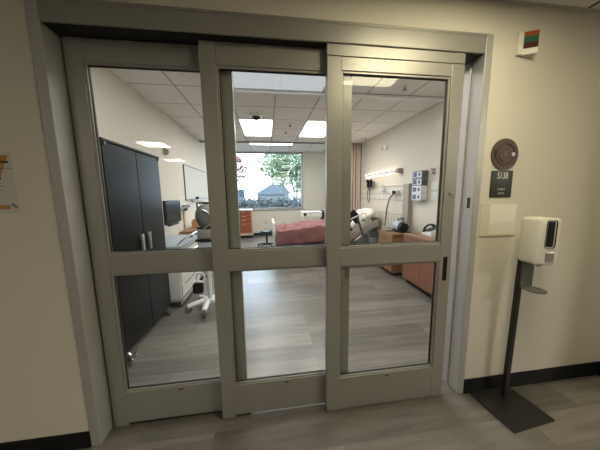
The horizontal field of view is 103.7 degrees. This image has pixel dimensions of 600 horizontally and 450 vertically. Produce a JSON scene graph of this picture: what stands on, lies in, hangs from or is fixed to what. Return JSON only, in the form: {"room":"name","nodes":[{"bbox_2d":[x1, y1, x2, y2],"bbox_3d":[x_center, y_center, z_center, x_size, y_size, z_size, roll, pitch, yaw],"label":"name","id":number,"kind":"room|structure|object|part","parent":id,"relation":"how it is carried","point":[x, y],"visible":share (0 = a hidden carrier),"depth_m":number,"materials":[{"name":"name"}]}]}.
{"room":"hospital interior","nodes":[
{"label":"hospital interior","id":0,"kind":"room"},
{"bbox_2d":[90,67,208,236],"bbox_3d":[-2.344,-0.623,4.656,0.150,3.000,6.800,-2,8,-8],"label":"wall","id":1,"kind":"structure","parent":0,"point":[124,116],"depth_m":3.35,"materials":[{"name":"paint"}]},
{"bbox_2d":[162,148,168,154],"bbox_3d":[-2.129,-1.171,3.757,0.081,0.120,0.120,-2,8,-8],"label":"wall sensor","id":2,"kind":"object","parent":1,"relation":"attached to","point":[165,150],"visible":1,"depth_m":3.72,"materials":[{"name":"beige plastic"}]},
{"bbox_2d":[162,200,189,229],"bbox_3d":[-2.001,-0.117,3.954,0.135,0.615,1.541,-3,8,-16],"label":"wall monitor","id":3,"kind":"object","parent":1,"relation":"attached to","point":[172,209],"visible":0.92,"depth_m":3.46,"materials":[{"name":"black plastic"}]},
{"bbox_3d":[-2.220,-0.124,4.535,0.030,0.480,0.080,-2,8,-8],"label":"wall rail","id":4,"kind":"part","parent":3,"relation":"part of","materials":[{"name":"metal"}]},
{"bbox_3d":[-2.077,-0.293,4.222,0.107,0.114,0.945,-3,8,-18],"label":"arm","id":5,"kind":"part","parent":3,"relation":"part of","materials":[{"name":"grey plastic"}]},
{"bbox_2d":[183,164,207,200],"bbox_3d":[-2.398,-0.977,5.748,0.060,0.712,2.312,-2,8,-8],"label":"whiteboard","id":6,"kind":"object","parent":1,"relation":"attached to","point":[195,180],"visible":0.84,"depth_m":5.25,"materials":[{"name":"ceramic"}]},
{"bbox_2d":[107,68,444,142],"bbox_3d":[-0.075,-1.894,3.787,4.494,0.120,4.800,-2,8,-8],"label":"ceiling","id":7,"kind":"structure","parent":0,"point":[177,95],"depth_m":3.52,"materials":[{"name":"tile"}]},
{"bbox_2d":[238,118,272,135],"bbox_3d":[-0.862,-1.947,4.759,0.610,0.012,1.220,-2,8,-8],"label":"recessed light","id":8,"kind":"object","parent":7,"relation":"in","point":[250,127],"visible":0.93,"depth_m":4.62,"materials":[{"name":"white plastic"}]},
{"bbox_2d":[249,112,262,119],"bbox_3d":[-0.729,-1.806,3.910,0.230,0.130,0.230,-2,8,-8],"label":"dome camera","id":9,"kind":"object","parent":7,"relation":"attached to","point":[255,115],"visible":0.97,"depth_m":3.85,"materials":[{"name":"white plastic"}]},
{"bbox_2d":[233,72,324,91],"bbox_3d":[-0.265,-1.679,2.699,1.220,0.012,0.600,-2,8,-8],"label":"recessed light","id":10,"kind":"object","parent":7,"relation":"in","point":[241,80],"visible":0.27,"depth_m":2.79,"materials":[{"name":"white plastic"}]},
{"bbox_3d":[-0.265,-1.679,2.699,1.220,0.012,0.600,-2,8,-8],"label":"frame","id":11,"kind":"part","parent":10,"relation":"part of","materials":[{"name":"white metal"}]},
{"bbox_2d":[199,141,362,144],"bbox_3d":[-0.395,-2.121,6.085,4.194,0.035,0.060,-2,8,-8],"label":"track","id":12,"kind":"object","parent":7,"relation":"attached to","point":[199,141],"visible":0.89,"depth_m":6.07,"materials":[{"name":"grey plastic"}]},
{"bbox_2d":[350,145,360,211],"bbox_3d":[1.193,-0.966,6.461,0.968,2.395,0.063,-2,8,-8],"label":"privacy curtain","id":13,"kind":"object","parent":12,"relation":"hanging from","point":[355,149],"visible":0.18,"depth_m":6.46,"materials":[{"name":"fabric"}]},
{"bbox_2d":[298,120,324,136],"bbox_3d":[0.346,-1.987,4.923,0.610,0.012,1.220,-2,8,-8],"label":"recessed light","id":14,"kind":"object","parent":7,"relation":"in","point":[312,128],"visible":0.76,"depth_m":4.88,"materials":[{"name":"white plastic"}]},
{"bbox_2d":[233,88,443,101],"bbox_3d":[0.512,-1.734,3.147,3.214,0.045,0.070,-2,8,-8],"label":"ceiling track","id":15,"kind":"object","parent":7,"relation":"attached to","point":[236,91],"visible":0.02,"depth_m":3.13,"materials":[{"name":"white metal"}]},
{"bbox_2d":[401,84,408,90],"bbox_3d":[1.316,-1.718,2.957,0.090,0.049,0.090,-2,8,-8],"label":"sprinkler head","id":16,"kind":"object","parent":7,"relation":"attached to","point":[405,86],"visible":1,"depth_m":2.94},
{"bbox_2d":[236,151,324,232],"bbox_3d":[-0.675,-1.149,8.384,4.494,3.000,0.200,-2,8,-8],"label":"wall","id":17,"kind":"structure","parent":0,"point":[313,162],"depth_m":8.38,"materials":[{"name":"paint"}]},
{"bbox_2d":[250,233,271,235],"bbox_3d":[-0.639,0.301,8.474,4.194,0.100,0.012,-2,8,-8],"label":"baseboard","id":18,"kind":"structure","parent":17,"relation":"attached to","point":[255,234],"depth_m":8.36,"materials":[{"name":"black plastic"}]},
{"bbox_2d":[236,152,302,210],"bbox_3d":[-1.199,-1.510,8.199,2.670,1.990,0.145,-2,8,-8],"label":"window","id":19,"kind":"structure","parent":17,"relation":"in","point":[301,153],"depth_m":8.28,"materials":[{"name":"grey plastic"}]},
{"bbox_3d":[-1.179,-0.534,8.290,2.670,0.030,0.064,-2,8,-8],"label":"sill","id":20,"kind":"part","parent":19,"relation":"part of","materials":[{"name":"grey plastic"}]},
{"bbox_2d":[236,143,324,151],"bbox_3d":[-0.558,-2.466,7.208,4.494,0.120,2.200,-2,8,-8],"label":"ceiling","id":21,"kind":"structure","parent":0,"point":[239,146],"depth_m":7.46,"materials":[{"name":"paint"}]},
{"bbox_2d":[249,143,292,144],"bbox_3d":[-0.802,-2.317,6.623,1.255,0.012,0.640,-2,8,-8],"label":"recessed light","id":22,"kind":"object","parent":21,"relation":"in","point":[249,143],"visible":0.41,"depth_m":6.86,"materials":[{"name":"white plastic"}]},
{"bbox_2d":[0,0,599,442],"bbox_3d":[-0.203,-0.222,1.444,14.400,3.000,0.200,-2,8,-8],"label":"wall","id":23,"kind":"structure","parent":0,"point":[547,102],"depth_m":1.46,"materials":[{"name":"paint"}]},
{"bbox_2d":[0,152,20,213],"bbox_3d":[-1.581,-0.202,1.150,0.332,0.300,0.003,-2,8,-8],"label":"notice","id":24,"kind":"object","parent":23,"relation":"attached to","point":[9,201],"visible":1,"depth_m":1.17,"materials":[{"name":"paper"}]},
{"bbox_2d":[0,431,91,449],"bbox_3d":[-4.267,1.362,0.977,6.122,0.104,0.012,-2,8,-8],"label":"baseboard","id":25,"kind":"structure","parent":23,"relation":"attached to","point":[80,440],"depth_m":1.36,"materials":[{"name":"black plastic"}]},
{"bbox_2d":[61,36,246,426],"bbox_3d":[-0.790,0.149,1.432,0.839,2.281,0.045,-2,8,-8],"label":"door","id":26,"kind":"structure","parent":23,"relation":"in","point":[183,398],"depth_m":1.39,"materials":[{"name":"beige metal"}]},
{"bbox_3d":[-0.806,-0.925,1.288,0.671,0.113,0.043,-2,8,-8],"label":"rail","id":27,"kind":"part","parent":26,"relation":"part of","materials":[{"name":"beige metal"}]},
{"bbox_3d":[-0.789,0.221,1.442,0.671,0.116,0.043,-2,8,-8],"label":"rail","id":28,"kind":"part","parent":26,"relation":"part of","materials":[{"name":"beige metal"}]},
{"bbox_3d":[-0.775,1.153,1.567,0.671,0.216,0.043,-2,8,-8],"label":"rail","id":29,"kind":"part","parent":26,"relation":"part of","materials":[{"name":"beige metal"}]},
{"bbox_2d":[24,0,493,445],"bbox_3d":[-0.052,0.073,1.503,2.453,2.395,0.214,-2,8,-8],"label":"door frame","id":30,"kind":"structure","parent":23,"relation":"attached to","point":[47,20],"depth_m":1.28,"materials":[{"name":"grey metal"}]},
{"bbox_2d":[198,40,351,418],"bbox_3d":[-0.104,0.133,1.477,0.854,2.281,0.045,-2,8,-8],"label":"door","id":31,"kind":"structure","parent":23,"relation":"in","point":[246,396],"depth_m":1.44,"materials":[{"name":"beige metal"}]},
{"bbox_3d":[-0.120,-0.938,1.333,0.686,0.119,0.043,-2,8,-8],"label":"rail","id":32,"kind":"part","parent":31,"relation":"part of","materials":[{"name":"beige metal"}]},
{"bbox_3d":[-0.103,0.205,1.487,0.686,0.116,0.043,-2,8,-8],"label":"rail","id":33,"kind":"part","parent":31,"relation":"part of","materials":[{"name":"beige metal"}]},
{"bbox_3d":[-0.090,1.136,1.612,0.686,0.216,0.043,-2,8,-8],"label":"rail","id":34,"kind":"part","parent":31,"relation":"part of","materials":[{"name":"beige metal"}]},
{"bbox_2d":[325,43,465,410],"bbox_3d":[0.584,0.116,1.516,0.850,2.280,0.059,-2,8,-8],"label":"door","id":35,"kind":"structure","parent":23,"relation":"in","point":[410,381],"depth_m":1.49,"materials":[{"name":"beige metal"}]},
{"bbox_3d":[0.597,1.128,1.659,0.682,0.232,0.043,-2,8,-8],"label":"rail","id":36,"kind":"part","parent":35,"relation":"part of","materials":[{"name":"beige metal"}]},
{"bbox_3d":[0.584,0.189,1.532,0.682,0.116,0.043,-2,8,-8],"label":"rail","id":37,"kind":"part","parent":35,"relation":"part of","materials":[{"name":"beige metal"}]},
{"bbox_3d":[0.568,-0.917,1.383,0.682,0.072,0.043,-2,8,-8],"label":"rail","id":38,"kind":"part","parent":35,"relation":"part of","materials":[{"name":"beige metal"}]},
{"bbox_3d":[0.969,0.293,1.578,0.032,0.166,0.005,-2,8,-8],"label":"finger pull","id":39,"kind":"part","parent":35,"relation":"part of","materials":[{"name":"black plastic"}]},
{"bbox_2d":[478,202,517,236],"bbox_3d":[1.327,-0.037,1.578,0.275,0.222,0.008,-2,8,-8],"label":"paper holder","id":40,"kind":"object","parent":23,"relation":"attached to","point":[496,219],"visible":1,"depth_m":1.58,"materials":[{"name":"beige plastic"}]},
{"bbox_2d":[489,171,512,196],"bbox_3d":[1.319,-0.269,1.546,0.158,0.170,0.008,-2,8,-8],"label":"room sign","id":41,"kind":"object","parent":23,"relation":"attached to","point":[501,181],"visible":1,"depth_m":1.54,"materials":[{"name":"plastic"}]},
{"bbox_2d":[491,138,517,169],"bbox_3d":[1.321,-0.456,1.518,0.196,0.196,0.013,-2,8,-8],"label":"round plaque","id":42,"kind":"object","parent":23,"relation":"attached to","point":[504,153],"visible":1,"depth_m":1.51,"materials":[{"name":"brown"}]},
{"bbox_2d":[514,29,539,56],"bbox_3d":[1.374,-1.097,1.421,0.115,0.125,0.052,-2,8,-8],"label":"dome light","id":43,"kind":"object","parent":23,"relation":"attached to","point":[526,45],"visible":1,"depth_m":1.42,"materials":[{"name":"white plastic"}]},
{"bbox_3d":[1.372,-1.099,1.437,0.115,0.125,0.020,-2,8,-8],"label":"plate","id":44,"kind":"part","parent":43,"relation":"part of","materials":[{"name":"white plastic"}]},
{"bbox_2d":[463,361,599,393],"bbox_3d":[1.788,1.159,1.799,1.200,0.112,0.012,-2,8,-8],"label":"baseboard","id":45,"kind":"structure","parent":23,"relation":"attached to","point":[471,385],"depth_m":1.79,"materials":[{"name":"black plastic"}]},
{"bbox_2d":[485,0,599,12],"bbox_3d":[-2.434,-1.197,0.890,9.653,0.004,0.020,-2,8,-8],"label":"trim","id":46,"kind":"structure","parent":23,"relation":"attached to","point":[503,1],"depth_m":1.42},
{"bbox_2d":[77,235,599,449],"bbox_3d":[-0.030,1.457,0.571,14.400,0.100,16.400,-2,8,-8],"label":"floor","id":47,"kind":"structure","parent":0,"point":[284,309],"depth_m":1.90,"materials":[{"name":"plastic"}]},
{"bbox_2d":[99,137,171,363],"bbox_3d":[-1.708,0.219,2.391,0.425,1.918,0.992,-2,8,-8],"label":"storage cabinet","id":48,"kind":"object","parent":47,"relation":"on","point":[131,175],"visible":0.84,"depth_m":2.23,"materials":[{"name":"black laminate"}]},
{"bbox_3d":[-1.560,0.207,2.164,0.021,1.787,0.479,-2,8,-8],"label":"door","id":49,"kind":"part","parent":48,"relation":"part of","materials":[{"name":"black laminate"}]},
{"bbox_3d":[-1.758,-0.720,2.260,0.352,0.022,0.990,-2,8,-8],"label":"panel","id":50,"kind":"part","parent":48,"relation":"part of","materials":[{"name":"black laminate"}]},
{"bbox_3d":[-1.558,0.175,2.336,0.030,0.175,0.034,-2,8,-8],"label":"handle","id":51,"kind":"part","parent":48,"relation":"part of","materials":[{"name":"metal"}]},
{"bbox_3d":[-1.578,0.157,2.473,0.030,0.175,0.034,-2,8,-8],"label":"handle","id":52,"kind":"part","parent":48,"relation":"part of","materials":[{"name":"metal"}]},
{"bbox_3d":[-1.627,0.144,2.640,0.021,1.787,0.479,-2,8,-8],"label":"door","id":53,"kind":"part","parent":48,"relation":"part of","materials":[{"name":"black laminate"}]},
{"bbox_2d":[165,231,201,307],"bbox_3d":[-1.774,0.580,3.411,0.526,0.931,0.895,-2,8,-8],"label":"base cabinet","id":54,"kind":"object","parent":47,"relation":"on","point":[181,284],"visible":0.44,"depth_m":3.12,"materials":[{"name":"white laminate"}]},
{"bbox_2d":[165,234,196,248],"bbox_3d":[-1.798,0.231,3.366,0.490,0.034,0.885,-2,8,-8],"label":"countertop","id":55,"kind":"structure","parent":54,"relation":"on","point":[171,241],"depth_m":3.32,"materials":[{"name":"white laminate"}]},
{"bbox_3d":[-1.588,0.630,3.436,0.016,0.140,0.810,-2,8,-8],"label":"drawer","id":56,"kind":"part","parent":54,"relation":"part of","materials":[{"name":"white plastic"}]},
{"bbox_3d":[-1.566,0.161,3.382,0.094,0.098,0.861,-2,8,-8],"label":"rail","id":57,"kind":"part","parent":54,"relation":"part of","materials":[{"name":"silver metal"}]},
{"bbox_3d":[-1.592,0.331,3.395,0.016,0.145,0.810,-2,8,-8],"label":"drawer","id":58,"kind":"part","parent":54,"relation":"part of","materials":[{"name":"white plastic"}]},
{"bbox_3d":[-1.585,0.799,3.458,0.016,0.180,0.810,-2,8,-8],"label":"drawer","id":59,"kind":"part","parent":54,"relation":"part of","materials":[{"name":"white plastic"}]},
{"bbox_2d":[180,227,197,234],"bbox_3d":[-2.093,0.433,4.994,0.340,0.810,1.360,-2,8,-8],"label":"base cabinet","id":60,"kind":"object","parent":47,"relation":"on","point":[190,230],"visible":0.06,"depth_m":4.30,"materials":[{"name":"beige laminate"}]},
{"bbox_2d":[191,219,198,227],"bbox_3d":[-2.115,-0.040,4.816,0.170,0.174,0.100,-2,8,-8],"label":"bin","id":61,"kind":"object","parent":60,"relation":"on","point":[194,223],"visible":0.46,"depth_m":4.77,"materials":[{"name":"plastic"}]},
{"bbox_2d":[184,202,214,318],"bbox_3d":[-1.193,0.405,2.957,0.555,1.383,0.534,-2,8,-8],"label":"monitor stand","id":62,"kind":"object","parent":47,"relation":"on","point":[202,217],"visible":0.68,"depth_m":2.88,"materials":[{"name":"white plastic"}]},
{"bbox_3d":[-1.297,0.992,2.998,0.246,0.095,0.077,-5,9,-28],"label":"leg","id":63,"kind":"part","parent":62,"relation":"part of","materials":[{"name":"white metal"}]},
{"bbox_3d":[-1.175,-0.243,2.894,0.197,0.084,0.024,-2,8,-8],"label":"handle","id":64,"kind":"part","parent":62,"relation":"part of","materials":[{"name":"white plastic"}]},
{"bbox_2d":[195,239,210,241],"bbox_3d":[-1.157,0.177,2.952,0.250,0.025,0.200,-2,8,-8],"label":"shelf","id":65,"kind":"object","parent":62,"relation":"attached to","point":[197,240],"depth_m":2.86,"materials":[{"name":"black plastic"}]},
{"bbox_3d":[-1.174,0.998,2.936,0.079,0.097,0.247,-2,8,-8],"label":"leg","id":66,"kind":"part","parent":62,"relation":"part of","materials":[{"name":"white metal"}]},
{"bbox_3d":[-1.070,0.983,3.037,0.246,0.094,0.075,0,8,8],"label":"leg","id":67,"kind":"part","parent":62,"relation":"part of","materials":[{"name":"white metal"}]},
{"bbox_2d":[239,209,253,237],"bbox_3d":[-1.854,-0.050,8.008,0.545,0.955,0.460,-2,8,-8],"label":"drawer pedestal","id":68,"kind":"object","parent":47,"relation":"on","point":[246,215],"visible":0.73,"depth_m":7.82,"materials":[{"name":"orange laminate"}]},
{"bbox_3d":[-1.845,-0.398,7.761,0.450,0.130,0.015,-2,8,-8],"label":"drawer","id":69,"kind":"part","parent":68,"relation":"part of","materials":[{"name":"orange laminate"}]},
{"bbox_3d":[-1.843,-0.261,7.780,0.450,0.125,0.015,-2,8,-8],"label":"drawer","id":70,"kind":"part","parent":68,"relation":"part of","materials":[{"name":"orange laminate"}]},
{"bbox_3d":[-1.841,-0.123,7.798,0.450,0.135,0.015,-2,8,-8],"label":"drawer","id":71,"kind":"part","parent":68,"relation":"part of","materials":[{"name":"orange laminate"}]},
{"bbox_3d":[-1.837,0.110,7.830,0.450,0.315,0.015,-2,8,-8],"label":"drawer","id":72,"kind":"part","parent":68,"relation":"part of","materials":[{"name":"orange laminate"}]},
{"bbox_2d":[257,230,272,246],"bbox_3d":[-0.927,0.375,6.588,0.538,0.466,0.516,-2,8,-8],"label":"stool","id":73,"kind":"object","parent":47,"relation":"on","point":[264,232],"visible":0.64,"depth_m":6.48,"materials":[{"name":"teal plastic"}]},
{"bbox_3d":[-0.927,0.192,6.541,0.356,0.091,0.356,-2,8,-8],"label":"seat","id":74,"kind":"part","parent":73,"relation":"part of","materials":[{"name":"leather"}]},
{"bbox_2d":[272,212,378,245],"bbox_3d":[0.564,0.199,5.580,2.415,1.039,1.104,-2,8,-8],"label":"hospital bed","id":75,"kind":"object","parent":47,"relation":"on","point":[357,235],"visible":0.38,"depth_m":5.23,"materials":[{"name":"plastic"}]},
{"bbox_3d":[-0.609,0.146,5.408,0.050,0.505,0.940,-2,8,-8],"label":"footboard","id":76,"kind":"part","parent":75,"relation":"part of","materials":[{"name":"white plastic"}]},
{"bbox_2d":[275,219,324,245],"bbox_3d":[0.194,0.124,5.518,1.535,0.477,1.048,-2,8,-8],"label":"blanket","id":77,"kind":"object","parent":75,"relation":"on","point":[313,231],"visible":0.8,"depth_m":5.03,"materials":[{"name":"fabric"}]},
{"bbox_2d":[300,210,324,220],"bbox_3d":[0.379,0.066,6.778,0.770,0.990,0.461,-2,8,-8],"label":"footboard","id":78,"kind":"object","parent":75,"relation":"attached to","point":[305,214],"visible":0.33,"depth_m":6.56,"materials":[{"name":"white plastic"}]},
{"bbox_3d":[0.496,0.459,5.605,2.140,0.080,0.600,-2,8,-8],"label":"frame","id":79,"kind":"part","parent":75,"relation":"part of","materials":[{"name":"plastic"}]},
{"bbox_2d":[350,210,359,230],"bbox_3d":[1.158,-0.102,5.106,0.275,0.454,0.048,-2,8,-8],"label":"controller","id":80,"kind":"object","parent":75,"relation":"hanging from","point":[353,213],"visible":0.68,"depth_m":5.08,"materials":[{"name":"black plastic"}]},
{"bbox_2d":[350,218,361,228],"bbox_3d":[1.173,-0.025,5.328,0.375,0.351,0.316,-2,8,-8],"label":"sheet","id":81,"kind":"object","parent":75,"relation":"on","point":[352,224],"visible":0.2,"depth_m":5.20,"materials":[{"name":"fabric"}]},
{"bbox_3d":[1.296,0.015,5.118,0.181,0.432,0.044,-2,8,-8],"label":"rail post","id":82,"kind":"part","parent":75,"relation":"part of","materials":[{"name":"grey plastic"}]},
{"bbox_3d":[1.172,0.039,5.644,0.788,0.435,0.860,-2,8,-8],"label":"mattress","id":83,"kind":"part","parent":75,"relation":"part of","materials":[{"name":"fabric"}]},
{"bbox_3d":[1.485,0.308,5.571,0.420,0.200,0.500,-2,8,-8],"label":"motor","id":84,"kind":"part","parent":75,"relation":"part of","materials":[{"name":"grey plastic"}]},
{"bbox_3d":[1.310,0.153,5.164,0.902,0.518,0.039,-2,8,-8],"label":"panel","id":85,"kind":"part","parent":75,"relation":"part of","materials":[{"name":"plastic"}]},
{"bbox_2d":[356,208,375,220],"bbox_3d":[1.470,-0.245,5.506,0.400,0.293,0.660,-3,8,-13],"label":"pillow","id":86,"kind":"object","parent":75,"relation":"on","point":[370,213],"visible":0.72,"depth_m":5.24,"materials":[{"name":"fabric"}]},
{"bbox_3d":[1.733,-0.047,5.742,0.040,0.350,0.780,-2,8,-8],"label":"headboard","id":87,"kind":"part","parent":75,"relation":"part of","materials":[{"name":"plastic"}]},
{"bbox_2d":[360,144,361,208],"bbox_3d":[1.659,-0.796,6.477,0.027,2.740,0.028,-2,8,-8],"label":"pole","id":88,"kind":"object","parent":47,"relation":"on","point":[361,144],"visible":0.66,"depth_m":6.39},
{"bbox_2d":[379,229,403,275],"bbox_3d":[1.749,0.493,4.356,0.405,0.750,0.535,-2,8,-8],"label":"bedside cabinet","id":89,"kind":"object","parent":47,"relation":"on","point":[384,236],"visible":0.44,"depth_m":4.15,"materials":[{"name":"brown wood"}]},
{"bbox_3d":[1.565,0.263,4.303,0.017,0.205,0.486,-2,8,-8],"label":"drawer","id":90,"kind":"part","parent":89,"relation":"part of","materials":[{"name":"brown wood"}]},
{"bbox_3d":[1.572,0.697,4.361,0.017,0.210,0.486,-2,8,-8],"label":"drawer","id":91,"kind":"part","parent":89,"relation":"part of","materials":[{"name":"brown wood"}]},
{"bbox_3d":[1.747,0.133,4.308,0.400,0.024,0.535,-2,8,-8],"label":"panel","id":92,"kind":"part","parent":89,"relation":"part of","materials":[{"name":"brown wood"}]},
{"bbox_2d":[392,217,410,232],"bbox_3d":[1.830,-0.011,4.263,0.208,0.271,0.320,-2,8,-8],"label":"pump","id":93,"kind":"object","parent":89,"relation":"on","point":[401,227],"visible":1,"depth_m":4.17,"materials":[{"name":"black plastic"}]},
{"bbox_2d":[402,232,434,297],"bbox_3d":[1.963,0.613,3.198,0.451,0.815,1.330,-2,8,-8],"label":"base cabinet","id":94,"kind":"object","parent":47,"relation":"on","point":[420,276],"visible":0.17,"depth_m":3.42,"materials":[{"name":"brown wood"}]},
{"bbox_3d":[1.701,0.592,3.604,0.018,0.565,0.426,-2,8,-8],"label":"door","id":95,"kind":"part","parent":94,"relation":"part of","materials":[{"name":"brown wood"}]},
{"bbox_3d":[1.696,0.249,3.557,0.018,0.112,0.426,-2,8,-8],"label":"drawer","id":96,"kind":"part","parent":94,"relation":"part of","materials":[{"name":"brown wood"}]},
{"bbox_2d":[403,232,434,240],"bbox_3d":[1.960,0.223,3.146,0.445,0.029,1.330,-2,8,-8],"label":"countertop","id":97,"kind":"structure","parent":94,"relation":"on","point":[419,236],"depth_m":3.46,"materials":[{"name":"brown wood"}]},
{"bbox_2d":[421,223,435,235],"bbox_3d":[1.989,0.055,3.581,0.180,0.187,0.265,-2,8,-8],"label":"desk telephone","id":98,"kind":"object","parent":97,"relation":"on","point":[429,232],"visible":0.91,"depth_m":3.53,"materials":[{"name":"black plastic"}]},
{"bbox_3d":[1.760,0.648,3.179,0.018,0.565,0.426,-2,8,-8],"label":"door","id":99,"kind":"part","parent":94,"relation":"part of","materials":[{"name":"brown wood"}]},
{"bbox_2d":[470,216,560,433],"bbox_3d":[1.425,0.600,1.526,0.337,1.302,0.295,-3,8,-13],"label":"stand","id":100,"kind":"object","parent":47,"relation":"on","point":[539,238],"visible":1,"depth_m":1.53,"materials":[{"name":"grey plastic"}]},
{"bbox_3d":[1.434,1.239,1.612,0.337,0.012,0.295,-3,8,-13],"label":"plate","id":101,"kind":"part","parent":100,"relation":"part of","materials":[{"name":"metal"}]},
{"bbox_2d":[521,286,547,293],"bbox_3d":[1.500,0.414,1.511,0.116,0.009,0.124,-3,8,-13],"label":"drip tray","id":102,"kind":"object","parent":100,"relation":"on","point":[532,289],"depth_m":1.50,"materials":[{"name":"plastic"}]},
{"bbox_2d":[518,216,560,264],"bbox_3d":[1.489,0.096,1.471,0.129,0.290,0.132,-1,8,-2],"label":"dispenser","id":103,"kind":"object","parent":100,"relation":"on","point":[539,238],"depth_m":1.42,"materials":[{"name":"white plastic"}]},
{"bbox_2d":[361,102,443,242],"bbox_3d":[1.958,-0.765,5.240,0.150,3.000,6.800,-2,8,-8],"label":"wall","id":104,"kind":"structure","parent":0,"point":[414,144],"depth_m":4.22,"materials":[{"name":"paint"}]},
{"bbox_2d":[365,168,402,177],"bbox_3d":[1.811,-1.146,5.281,0.105,0.094,1.580,-2,8,-8],"label":"wall light","id":105,"kind":"object","parent":104,"relation":"attached to","point":[396,170],"visible":1,"depth_m":4.98,"materials":[{"name":"white plastic"}]},
{"bbox_2d":[361,183,411,233],"bbox_3d":[1.833,-0.337,5.394,0.085,1.115,2.275,-2,8,-8],"label":"headwall panel","id":106,"kind":"object","parent":104,"relation":"attached to","point":[401,206],"visible":0.73,"depth_m":4.99,"materials":[{"name":"plastic"}]},
{"bbox_2d":[366,179,374,202],"bbox_3d":[1.696,-0.821,5.736,0.127,0.568,0.300,-2,8,-8],"label":"otoscope","id":107,"kind":"object","parent":106,"relation":"attached to","point":[370,183],"visible":1,"depth_m":5.74,"materials":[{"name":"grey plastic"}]},
{"bbox_3d":[1.690,-0.738,5.812,0.029,0.383,0.132,-2,8,-8],"label":"cord","id":108,"kind":"part","parent":107,"relation":"part of","materials":[{"name":"grey plastic"}]},
{"bbox_3d":[1.814,-0.724,5.434,0.005,0.012,2.070,-2,8,-8],"label":"groove rail","id":109,"kind":"part","parent":106,"relation":"part of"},
{"bbox_3d":[1.808,-0.874,5.413,0.012,0.025,2.070,-2,8,-8],"label":"equipment rail","id":110,"kind":"part","parent":106,"relation":"part of","materials":[{"name":"beige laminate"}]},
{"bbox_2d":[384,190,398,229],"bbox_3d":[1.830,-0.311,4.662,0.193,0.750,0.442,-2,8,-8],"label":"suction regulator","id":111,"kind":"object","parent":106,"relation":"attached to","point":[392,192],"visible":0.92,"depth_m":4.71,"materials":[{"name":"white plastic"}]},
{"bbox_3d":[1.977,-0.201,4.365,0.085,1.115,0.180,-2,8,-8],"label":"post","id":112,"kind":"part","parent":106,"relation":"part of","materials":[{"name":"plastic"}]},
{"bbox_2d":[411,170,428,200],"bbox_3d":[2.005,-0.657,3.952,0.110,0.490,0.260,-2,8,-8],"label":"rack","id":113,"kind":"object","parent":104,"relation":"attached to","point":[421,185],"visible":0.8,"depth_m":3.84,"materials":[{"name":"grey plastic"}]},
{"bbox_2d":[411,193,426,200],"bbox_3d":[2.004,-0.475,3.976,0.106,0.115,0.246,-2,8,-8],"label":"glove box","id":114,"kind":"object","parent":113,"relation":"in","point":[415,196],"visible":0.98,"depth_m":3.88,"materials":[{"name":"cardboard"}]},
{"bbox_2d":[412,186,426,192],"bbox_3d":[2.002,-0.596,3.960,0.106,0.115,0.246,-2,8,-8],"label":"glove box","id":115,"kind":"object","parent":113,"relation":"in","point":[415,189],"visible":1,"depth_m":3.88,"materials":[{"name":"cardboard"}]},
{"bbox_2d":[412,170,427,178],"bbox_3d":[1.998,-0.839,3.927,0.106,0.115,0.246,-2,8,-8],"label":"glove box","id":116,"kind":"object","parent":113,"relation":"in","point":[417,174],"visible":0.96,"depth_m":3.83,"materials":[{"name":"grey cardboard"}]},
{"bbox_2d":[412,178,427,185],"bbox_3d":[2.000,-0.718,3.943,0.106,0.115,0.246,-2,8,-8],"label":"glove box","id":117,"kind":"object","parent":113,"relation":"in","point":[415,182],"visible":0.98,"depth_m":3.86,"materials":[{"name":"grey cardboard"}]},
{"bbox_2d":[431,192,436,199],"bbox_3d":[2.097,-0.457,3.691,0.012,0.120,0.120,-2,8,-8],"label":"wall plate","id":118,"kind":"object","parent":104,"relation":"attached to","point":[433,194],"visible":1,"depth_m":3.68,"materials":[{"name":"white plastic"}]},
{"bbox_2d":[431,181,436,188],"bbox_3d":[2.093,-0.617,3.679,0.012,0.120,0.120,-2,8,-8],"label":"wall plate","id":119,"kind":"object","parent":104,"relation":"attached to","point":[434,184],"visible":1,"depth_m":3.67,"materials":[{"name":"white plastic"}]},
{"bbox_2d":[520,0,599,8],"bbox_3d":[0.427,-0.735,-3.322,14.400,0.120,9.200,-2,8,-8],"label":"ceiling","id":120,"kind":"structure","parent":0,"point":[595,4],"depth_m":1.41,"materials":[{"name":"tile"}]},
{"label":"outside","id":121,"kind":"structure","parent":0,"visible":0},
{"bbox_3d":[-5.475,-3.303,39.507,80.000,0.300,62.800,-2,8,-8],"label":"ground","id":122,"kind":"structure","parent":121,"visible":0},
{"bbox_2d":[238,175,245,202],"bbox_3d":[-4.315,-1.830,16.084,1.300,3.000,1.100,-2,8,-8],"label":"bus shelter","id":123,"kind":"object","parent":122,"relation":"on","point":[241,193],"visible":0.25,"depth_m":15.82,"materials":[{"name":"metal"}]},
{"bbox_3d":[-4.285,-1.998,15.827,0.960,0.800,0.030,-2,8,-8],"label":"panel","id":124,"kind":"part","parent":123,"relation":"part of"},
{"bbox_2d":[237,156,247,180],"bbox_3d":[-4.933,-2.908,17.633,2.305,4.746,1.458,-2,8,-8],"label":"tree","id":125,"kind":"object","parent":122,"relation":"on","point":[239,159],"visible":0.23,"depth_m":17.42,"materials":[{"name":"pink plant"}]},
{"bbox_2d":[239,196,301,207],"bbox_3d":[-1.493,-0.414,10.913,6.933,1.914,0.841,-2,8,-8],"label":"hedge","id":126,"kind":"object","parent":122,"relation":"on","point":[264,203],"visible":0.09,"depth_m":10.70,"materials":[{"name":"green plant"}]},
{"bbox_2d":[254,184,291,206],"bbox_3d":[-2.821,-2.669,24.584,3.700,2.950,3.600,-2,8,-8],"label":"house","id":127,"kind":"structure","parent":122,"relation":"on","point":[271,190],"depth_m":22.77,"materials":[{"name":"blue"}]},
{"bbox_2d":[256,154,300,206],"bbox_3d":[-0.762,-2.541,12.658,3.210,5.244,1.928,-2,8,-8],"label":"tree","id":128,"kind":"object","parent":122,"relation":"on","point":[283,168],"visible":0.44,"depth_m":12.31,"materials":[{"name":"green plant"}]}
]}

